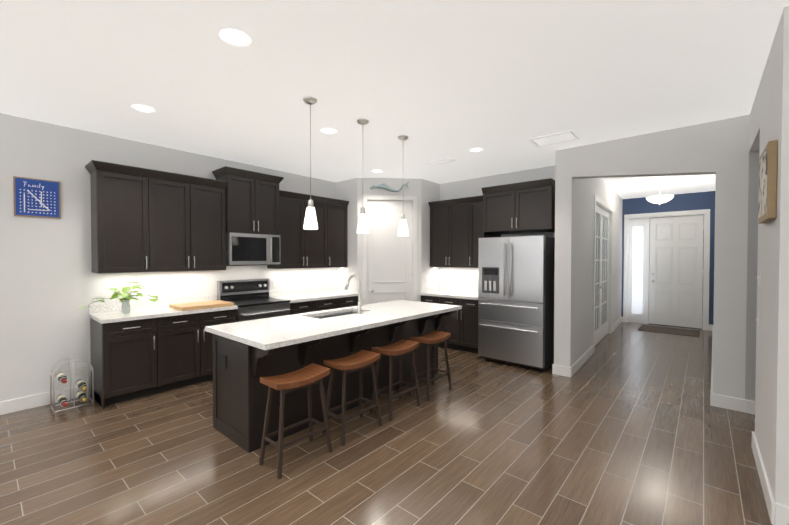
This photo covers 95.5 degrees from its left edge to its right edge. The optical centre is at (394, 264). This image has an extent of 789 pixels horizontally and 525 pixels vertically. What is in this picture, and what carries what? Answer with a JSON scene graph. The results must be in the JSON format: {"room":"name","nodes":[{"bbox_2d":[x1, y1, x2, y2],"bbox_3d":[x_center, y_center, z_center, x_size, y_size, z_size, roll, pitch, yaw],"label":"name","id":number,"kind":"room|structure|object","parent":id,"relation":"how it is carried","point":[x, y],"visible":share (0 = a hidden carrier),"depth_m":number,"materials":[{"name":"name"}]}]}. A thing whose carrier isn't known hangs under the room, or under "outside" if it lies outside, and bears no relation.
{"room":"kitchen","nodes":[
{"label":"kitchen","id":0,"kind":"room"},
{"bbox_2d":[0,113,335,401],"bbox_3d":[-3.315,-0.009,4.208,0.150,2.940,9.700,1,1,41],"label":"wall","id":1,"kind":"structure","parent":0,"point":[51,283],"depth_m":3.84,"materials":[{"name":"grey paint"}]},
{"bbox_2d":[13,176,60,218],"bbox_3d":[-3.654,-0.675,3.670,0.020,0.390,0.340,1,1,41],"label":"family sign","id":2,"kind":"object","parent":1,"relation":"attached to","point":[36,197],"visible":1,"depth_m":3.66,"materials":[{"name":"blue wood"}]},
{"bbox_2d":[0,384,90,414],"bbox_3d":[-4.877,1.428,2.294,0.016,0.130,4.525,1,1,41],"label":"baseboard","id":3,"kind":"structure","parent":1,"relation":"attached to","point":[23,403],"depth_m":3.66,"materials":[{"name":"white wood"}]},
{"bbox_2d":[85,160,226,272],"bbox_3d":[-2.820,-0.501,4.370,0.372,1.179,1.395,1,1,41],"label":"upper cabinet","id":4,"kind":"object","parent":1,"relation":"attached to","point":[146,220],"visible":1,"depth_m":4.17,"materials":[{"name":"brown wood"}]},
{"bbox_2d":[212,166,283,234],"bbox_3d":[-2.094,-0.862,5.175,0.412,0.864,0.866,1,1,41],"label":"upper cabinet","id":5,"kind":"object","parent":1,"relation":"attached to","point":[252,202],"visible":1,"depth_m":5.03,"materials":[{"name":"brown wood"}]},
{"bbox_2d":[226,233,279,265],"bbox_3d":[-2.083,-0.205,5.176,0.443,0.444,0.756,1,1,41],"label":"microwave","id":6,"kind":"object","parent":5,"relation":"attached to","point":[244,249],"visible":0.88,"depth_m":5.01,"materials":[{"name":"silver metal"}]},
{"bbox_2d":[273,280,276,287],"bbox_3d":[-1.908,0.316,5.720,0.008,0.115,0.072,1,1,41],"label":"outlet","id":7,"kind":"object","parent":1,"relation":"attached to","point":[274,281],"depth_m":5.71,"materials":[{"name":"white plastic"}]},
{"bbox_2d":[267,190,348,268],"bbox_3d":[-1.402,-0.528,6.013,0.372,1.179,1.386,1,1,41],"label":"upper cabinet","id":8,"kind":"object","parent":1,"relation":"attached to","point":[324,244],"visible":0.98,"depth_m":5.88,"materials":[{"name":"brown wood"}]},
{"bbox_2d":[336,178,357,292],"bbox_3d":[-0.838,-0.047,6.521,0.580,2.940,0.100,1,1,41],"label":"wall","id":9,"kind":"structure","parent":0,"point":[346,190],"depth_m":6.41,"materials":[{"name":"grey paint"}]},
{"bbox_2d":[0,322,771,524],"bbox_3d":[1.286,1.529,3.137,8.550,0.100,14.050,1,1,41],"label":"floor","id":10,"kind":"structure","parent":0,"point":[626,423],"depth_m":2.75,"materials":[{"name":"brown wood"}]},
{"bbox_2d":[50,357,93,413],"bbox_3d":[-3.310,1.222,3.682,0.312,0.496,0.312,1,1,41],"label":"wine rack","id":11,"kind":"object","parent":10,"relation":"on","point":[81,385],"visible":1,"depth_m":3.67,"materials":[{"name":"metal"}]},
{"bbox_2d":[90,317,165,408],"bbox_3d":[-2.996,1.027,4.011,0.607,0.876,0.534,1,1,41],"label":"base cabinet","id":12,"kind":"object","parent":10,"relation":"on","point":[132,359],"depth_m":3.81,"materials":[{"name":"brown wood"}]},
{"bbox_2d":[166,309,236,390],"bbox_3d":[-2.585,1.019,4.487,0.607,0.876,0.960,1,1,41],"label":"base cabinet","id":13,"kind":"object","parent":10,"relation":"on","point":[189,358],"depth_m":4.25,"materials":[{"name":"brown wood"}]},
{"bbox_2d":[89,286,357,323],"bbox_3d":[-2.009,0.501,5.127,0.632,0.140,3.549,1,1,41],"label":"countertop","id":14,"kind":"structure","parent":13,"relation":"on","point":[102,313],"depth_m":4.40,"materials":[{"name":"stone"}]},
{"bbox_2d":[79,281,157,312],"bbox_3d":[-3.020,0.373,3.960,0.257,0.353,0.723,1,1,41],"label":"pothos plant","id":15,"kind":"object","parent":14,"relation":"on","point":[125,298],"visible":1,"depth_m":4.00,"materials":[{"name":"green plant"}]},
{"bbox_2d":[169,300,233,310],"bbox_3d":[-2.434,0.519,4.534,0.430,0.042,0.610,1,1,41],"label":"cutting board","id":16,"kind":"object","parent":14,"relation":"on","point":[198,305],"visible":1,"depth_m":4.43,"materials":[{"name":"brown wood"}]},
{"bbox_2d":[218,278,289,321],"bbox_3d":[-1.973,0.839,5.099,0.697,1.215,0.758,1,1,41],"label":"range","id":17,"kind":"object","parent":10,"relation":"on","point":[251,299],"visible":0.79,"depth_m":5.08,"materials":[{"name":"silver metal"}]},
{"bbox_2d":[212,331,355,452],"bbox_3d":[-1.024,1.037,3.444,0.660,0.872,1.127,1,1,41],"label":"base cabinet","id":18,"kind":"object","parent":10,"relation":"on","point":[240,390],"depth_m":3.06,"materials":[{"name":"black wood"}]},
{"bbox_2d":[259,363,331,478],"bbox_3d":[-0.749,1.157,2.740,0.275,0.657,0.474,1,1,41],"label":"stool","id":19,"kind":"object","parent":10,"relation":"on","point":[308,376],"visible":1,"depth_m":2.66,"materials":[{"name":"brown wood"}]},
{"bbox_2d":[290,298,341,314],"bbox_3d":[-1.446,0.997,5.807,0.607,0.876,0.987,1,1,41],"label":"base cabinet","id":20,"kind":"object","parent":10,"relation":"on","point":[313,306],"depth_m":5.59,"materials":[{"name":"brown wood"}]},
{"bbox_2d":[342,296,357,307],"bbox_3d":[-1.030,0.989,6.289,0.607,0.876,0.523,1,1,41],"label":"base cabinet","id":21,"kind":"object","parent":10,"relation":"on","point":[346,301],"depth_m":6.14,"materials":[{"name":"brown wood"}]},
{"bbox_2d":[322,350,381,445],"bbox_3d":[-0.370,1.150,3.179,0.275,0.657,0.474,1,1,41],"label":"stool","id":22,"kind":"object","parent":10,"relation":"on","point":[360,360],"visible":0.96,"depth_m":3.12,"materials":[{"name":"brown wood"}]},
{"bbox_2d":[356,318,419,406],"bbox_3d":[-0.354,1.025,4.220,0.660,0.872,1.158,1,1,41],"label":"base cabinet","id":23,"kind":"object","parent":10,"relation":"on","point":[385,335],"depth_m":4.00,"materials":[{"name":"black wood"}]},
{"bbox_2d":[370,339,420,420],"bbox_3d":[0.015,1.142,3.625,0.275,0.657,0.474,1,1,41],"label":"stool","id":24,"kind":"object","parent":10,"relation":"on","point":[400,348],"visible":0.94,"depth_m":3.58,"materials":[{"name":"brown wood"}]},
{"bbox_2d":[420,314,439,378],"bbox_3d":[0.142,1.015,4.796,0.660,0.872,0.599,1,1,41],"label":"base cabinet","id":25,"kind":"object","parent":10,"relation":"on","point":[428,324],"depth_m":4.59,"materials":[{"name":"black wood"}]},
{"bbox_2d":[205,300,461,349],"bbox_3d":[-0.418,0.668,3.926,1.040,0.235,2.740,1,1,41],"label":"countertop","id":26,"kind":"structure","parent":25,"relation":"on","point":[273,332],"depth_m":3.39,"materials":[{"name":"stone"}]},
{"bbox_2d":[344,275,365,313],"bbox_3d":[-0.454,0.335,4.078,0.270,0.427,0.112,1,1,41],"label":"island faucet","id":27,"kind":"object","parent":26,"relation":"on","point":[359,302],"visible":1,"depth_m":3.98,"materials":[{"name":"silver metal"}]},
{"bbox_2d":[409,330,451,400],"bbox_3d":[0.414,1.135,4.087,0.275,0.657,0.474,1,1,41],"label":"stool","id":28,"kind":"object","parent":10,"relation":"on","point":[433,338],"visible":0.98,"depth_m":4.04,"materials":[{"name":"brown wood"}]},
{"bbox_2d":[421,295,477,352],"bbox_3d":[1.104,0.991,6.193,1.206,0.875,0.640,1,1,41],"label":"base cabinet","id":29,"kind":"object","parent":10,"relation":"on","point":[461,326],"visible":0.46,"depth_m":5.84,"materials":[{"name":"brown wood"}]},
{"bbox_2d":[420,285,478,299],"bbox_3d":[1.107,0.483,6.188,1.206,0.140,0.632,1,1,41],"label":"countertop","id":30,"kind":"structure","parent":29,"relation":"on","point":[459,292],"depth_m":6.30,"materials":[{"name":"stone"}]},
{"bbox_2d":[483,232,500,237],"bbox_3d":[1.577,0.471,5.792,0.019,1.928,0.617,1,1,41],"label":"panel","id":31,"kind":"object","parent":10,"relation":"on","point":[488,235],"visible":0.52,"depth_m":5.71,"materials":[{"name":"black wood"}]},
{"bbox_2d":[478,235,554,369],"bbox_3d":[1.858,0.528,5.330,0.940,1.830,0.897,1,1,41],"label":"refrigerator","id":32,"kind":"object","parent":10,"relation":"on","point":[516,300],"visible":1,"depth_m":4.98,"materials":[{"name":"silver metal"}]},
{"bbox_2d":[638,325,699,336],"bbox_3d":[5.791,1.400,7.569,1.000,0.012,0.750,1,1,41],"label":"door mat","id":33,"kind":"object","parent":10,"relation":"on","point":[679,331],"visible":0.96,"depth_m":7.52,"materials":[{"name":"brown fabric"}]},
{"bbox_2d":[357,178,420,304],"bbox_3d":[-0.090,-0.045,6.385,1.131,2.940,0.100,0,1,-4],"label":"wall","id":34,"kind":"structure","parent":0,"point":[364,185],"depth_m":6.31,"materials":[{"name":"grey paint"}]},
{"bbox_2d":[370,182,408,191],"bbox_3d":[-0.084,-1.361,6.304,0.503,0.201,0.502,1,1,41],"label":"art","id":35,"kind":"object","parent":34,"relation":"attached to","point":[383,186],"visible":0.9,"depth_m":6.26},
{"bbox_2d":[363,195,416,304],"bbox_3d":[-0.079,0.108,6.380,0.953,2.635,0.118,0,1,-4],"label":"door frame","id":36,"kind":"structure","parent":34,"relation":"attached to","point":[413,199],"depth_m":6.32,"materials":[{"name":"white wood"}]},
{"bbox_2d":[368,201,411,303],"bbox_3d":[-0.081,0.147,6.371,0.585,2.532,0.594,1,1,41],"label":"pantry door","id":37,"kind":"structure","parent":34,"relation":"in","point":[389,264],"depth_m":6.35,"materials":[{"name":"white wood"}]},
{"bbox_2d":[0,0,788,198],"bbox_3d":[1.286,-1.510,3.087,8.550,0.100,14.050,1,1,41],"label":"ceiling","id":38,"kind":"structure","parent":0,"point":[501,83],"depth_m":2.77,"materials":[{"name":"paint"}]},
{"bbox_2d":[131,104,154,112],"bbox_3d":[-2.366,-1.462,3.378,0.188,0.006,0.188,1,1,41],"label":"recessed light","id":39,"kind":"object","parent":38,"relation":"in","point":[142,108],"visible":1,"depth_m":3.37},
{"bbox_2d":[219,29,250,46],"bbox_3d":[-1.017,-1.444,2.294,0.188,0.006,0.188,1,1,41],"label":"recessed light","id":40,"kind":"object","parent":38,"relation":"in","point":[236,38],"visible":1,"depth_m":2.28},
{"bbox_2d":[303,97,317,229],"bbox_3d":[-0.749,-0.887,3.195,0.132,1.150,0.132,1,1,41],"label":"pendant light","id":41,"kind":"object","parent":38,"relation":"hanging from","point":[310,221],"visible":1,"depth_m":3.17,"materials":[{"name":"white glass"}]},
{"bbox_2d":[320,128,336,133],"bbox_3d":[-0.730,-1.472,3.974,0.188,0.006,0.188,1,1,41],"label":"recessed light","id":42,"kind":"object","parent":38,"relation":"in","point":[328,131],"visible":1,"depth_m":3.97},
{"bbox_2d":[357,119,368,232],"bbox_3d":[-0.325,-0.895,3.687,0.132,1.150,0.132,1,1,41],"label":"pendant light","id":43,"kind":"object","parent":38,"relation":"hanging from","point":[362,227],"visible":1,"depth_m":3.65,"materials":[{"name":"white glass"}]},
{"bbox_2d":[397,135,408,235],"bbox_3d":[0.100,-0.903,4.179,0.132,1.150,0.132,1,1,41],"label":"pendant light","id":44,"kind":"object","parent":38,"relation":"hanging from","point":[403,230],"visible":1,"depth_m":4.14,"materials":[{"name":"white glass"}]},
{"bbox_2d":[426,158,455,165],"bbox_3d":[0.668,-1.490,5.218,0.410,0.012,0.170,1,1,41],"label":"ceiling vent","id":45,"kind":"object","parent":38,"relation":"in","point":[440,161],"visible":0.98,"depth_m":5.20,"materials":[{"name":"white metal"}]},
{"bbox_2d":[469,148,483,151],"bbox_3d":[1.063,-1.484,4.659,0.188,0.006,0.188,1,1,41],"label":"recessed light","id":46,"kind":"object","parent":38,"relation":"in","point":[476,149],"visible":0.96,"depth_m":4.64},
{"bbox_2d":[529,130,579,146],"bbox_3d":[1.883,-1.473,4.223,0.470,0.012,0.350,1,1,41],"label":"ceiling vent","id":47,"kind":"object","parent":38,"relation":"in","point":[560,137],"visible":0.96,"depth_m":4.20,"materials":[{"name":"white metal"}]},
{"bbox_2d":[646,182,673,204],"bbox_3d":[4.955,-1.308,6.693,0.430,0.425,0.430,1,1,41],"label":"pendant light","id":48,"kind":"object","parent":38,"relation":"hanging from","point":[659,199],"visible":1,"depth_m":6.60,"materials":[{"name":"white glass"}]},
{"bbox_2d":[421,179,439,292],"bbox_3d":[0.629,-0.049,6.629,0.100,2.940,0.580,1,1,41],"label":"wall","id":49,"kind":"structure","parent":0,"point":[430,191],"depth_m":6.50,"materials":[{"name":"grey paint"}]},
{"bbox_2d":[439,165,554,287],"bbox_3d":[1.299,-0.047,6.533,3.800,2.940,0.150,1,1,41],"label":"wall","id":50,"kind":"structure","parent":0,"point":[467,277],"depth_m":6.33,"materials":[{"name":"grey paint"}]},
{"bbox_2d":[428,195,482,267],"bbox_3d":[1.192,-0.532,6.269,1.206,1.179,0.372,1,1,41],"label":"upper cabinet","id":51,"kind":"object","parent":50,"relation":"attached to","point":[456,229],"visible":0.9,"depth_m":6.20,"materials":[{"name":"brown wood"}]},
{"bbox_2d":[481,178,554,233],"bbox_3d":[1.940,-0.829,5.421,1.024,0.679,0.672,1,1,41],"label":"upper cabinet","id":52,"kind":"object","parent":50,"relation":"attached to","point":[522,207],"visible":0.98,"depth_m":5.17,"materials":[{"name":"brown wood"}]},
{"bbox_2d":[554,148,622,366],"bbox_3d":[3.826,-0.049,6.647,0.322,2.940,5.178,1,1,41],"label":"wall","id":53,"kind":"structure","parent":0,"point":[569,271],"depth_m":4.82,"materials":[{"name":"grey paint"}]},
{"bbox_2d":[552,317,621,376],"bbox_3d":[3.836,1.357,6.611,0.262,0.130,5.135,1,1,41],"label":"baseboard","id":54,"kind":"structure","parent":53,"relation":"attached to","point":[566,371],"depth_m":4.77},
{"bbox_2d":[595,205,608,345],"bbox_3d":[3.782,0.196,6.576,0.143,2.428,1.770,1,1,41],"label":"french door","id":55,"kind":"structure","parent":53,"relation":"in","point":[602,273],"depth_m":6.63,"materials":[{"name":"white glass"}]},
{"bbox_2d":[593,195,612,351],"bbox_3d":[3.783,0.147,6.578,0.211,2.550,1.979,1,1,41],"label":"door frame","id":56,"kind":"structure","parent":53,"relation":"attached to","point":[603,205],"depth_m":7.22,"materials":[{"name":"white wood"}]},
{"bbox_2d":[572,114,758,400],"bbox_3d":[4.007,0.008,3.181,4.520,2.940,0.150,1,1,41],"label":"wall","id":57,"kind":"structure","parent":0,"point":[730,249],"depth_m":3.64,"materials":[{"name":"grey paint"}]},
{"bbox_2d":[710,392,754,414],"bbox_3d":[4.436,1.421,2.727,3.046,0.130,0.020,1,1,41],"label":"baseboard","id":58,"kind":"structure","parent":57,"relation":"attached to","point":[726,402],"depth_m":3.62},
{"bbox_2d":[746,400,754,412],"bbox_3d":[3.504,1.398,3.514,0.086,0.110,0.003,1,1,41],"label":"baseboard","id":59,"kind":"structure","parent":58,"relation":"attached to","point":[750,406],"depth_m":3.52,"materials":[{"name":"white wood"}]},
{"bbox_2d":[621,191,714,324],"bbox_3d":[6.147,-0.073,8.096,2.300,2.940,0.150,1,1,41],"label":"wall","id":60,"kind":"structure","parent":0,"point":[689,201],"depth_m":7.81,"materials":[{"name":"blue paint"}]},
{"bbox_2d":[629,215,703,328],"bbox_3d":[6.100,0.167,8.103,1.343,2.460,0.127,1,1,41],"label":"front door","id":61,"kind":"structure","parent":60,"relation":"in","point":[666,283],"depth_m":8.08,"materials":[{"name":"white wood"}]},
{"bbox_2d":[623,209,709,329],"bbox_3d":[6.111,0.114,8.118,1.540,2.565,0.168,1,1,41],"label":"door frame","id":62,"kind":"structure","parent":60,"relation":"attached to","point":[706,267],"depth_m":7.82,"materials":[{"name":"white wood"}]},
{"bbox_2d":[621,316,712,330],"bbox_3d":[6.074,1.332,8.072,1.750,0.130,0.016,1,1,41],"label":"baseboard","id":63,"kind":"structure","parent":60,"relation":"attached to","point":[710,327],"depth_m":7.55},
{"bbox_2d":[749,80,760,151],"bbox_3d":[3.236,-1.276,3.138,0.120,0.370,0.890,1,1,41],"label":"wall","id":64,"kind":"structure","parent":0,"point":[754,133],"depth_m":3.16,"materials":[{"name":"grey paint"}]},
{"bbox_2d":[755,6,788,505],"bbox_3d":[3.638,0.036,1.506,2.890,2.940,1.090,1,1,41],"label":"wall block","id":65,"kind":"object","parent":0,"point":[772,393],"visible":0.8,"depth_m":2.12,"materials":[{"name":"grey paint"}]},
{"bbox_2d":[756,312,759,327],"bbox_3d":[2.782,0.425,2.745,0.016,0.115,0.072,1,1,41],"label":"light switch","id":66,"kind":"object","parent":65,"relation":"attached to","point":[758,318],"depth_m":2.72,"materials":[{"name":"white plastic"}]},
{"bbox_2d":[757,270,760,285],"bbox_3d":[2.782,0.106,2.740,0.016,0.115,0.120,1,1,41],"label":"light switch","id":67,"kind":"object","parent":65,"relation":"attached to","point":[759,284],"depth_m":2.70,"materials":[{"name":"white plastic"}]},
{"bbox_2d":[751,431,773,509],"bbox_3d":[2.535,1.425,2.472,0.020,0.130,1.050,1,1,41],"label":"baseboard","id":68,"kind":"structure","parent":65,"relation":"attached to","point":[765,484],"depth_m":2.41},
{"bbox_2d":[758,140,777,223],"bbox_3d":[2.399,-0.507,2.308,0.042,0.460,0.460,1,1,41],"label":"framed picture","id":69,"kind":"object","parent":65,"relation":"attached to","point":[767,207],"visible":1,"depth_m":2.15,"materials":[{"name":"brown wood"}]},
{"bbox_2d":[768,497,788,524],"bbox_3d":[3.232,1.447,1.148,2.806,0.130,0.016,1,1,41],"label":"baseboard","id":70,"kind":"structure","parent":65,"relation":"attached to","point":[778,513],"depth_m":2.04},
{"bbox_3d":[5.117,-0.032,5.636,0.208,2.940,5.022,1,1,41],"label":"wall","id":71,"kind":"structure","parent":0,"visible":0},
{"bbox_2d":[711,333,712,392],"bbox_3d":[4.996,1.373,5.626,0.106,0.130,5.110,1,1,41],"label":"baseboard","id":72,"kind":"structure","parent":71,"relation":"attached to","point":[712,365],"depth_m":4.55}
]}

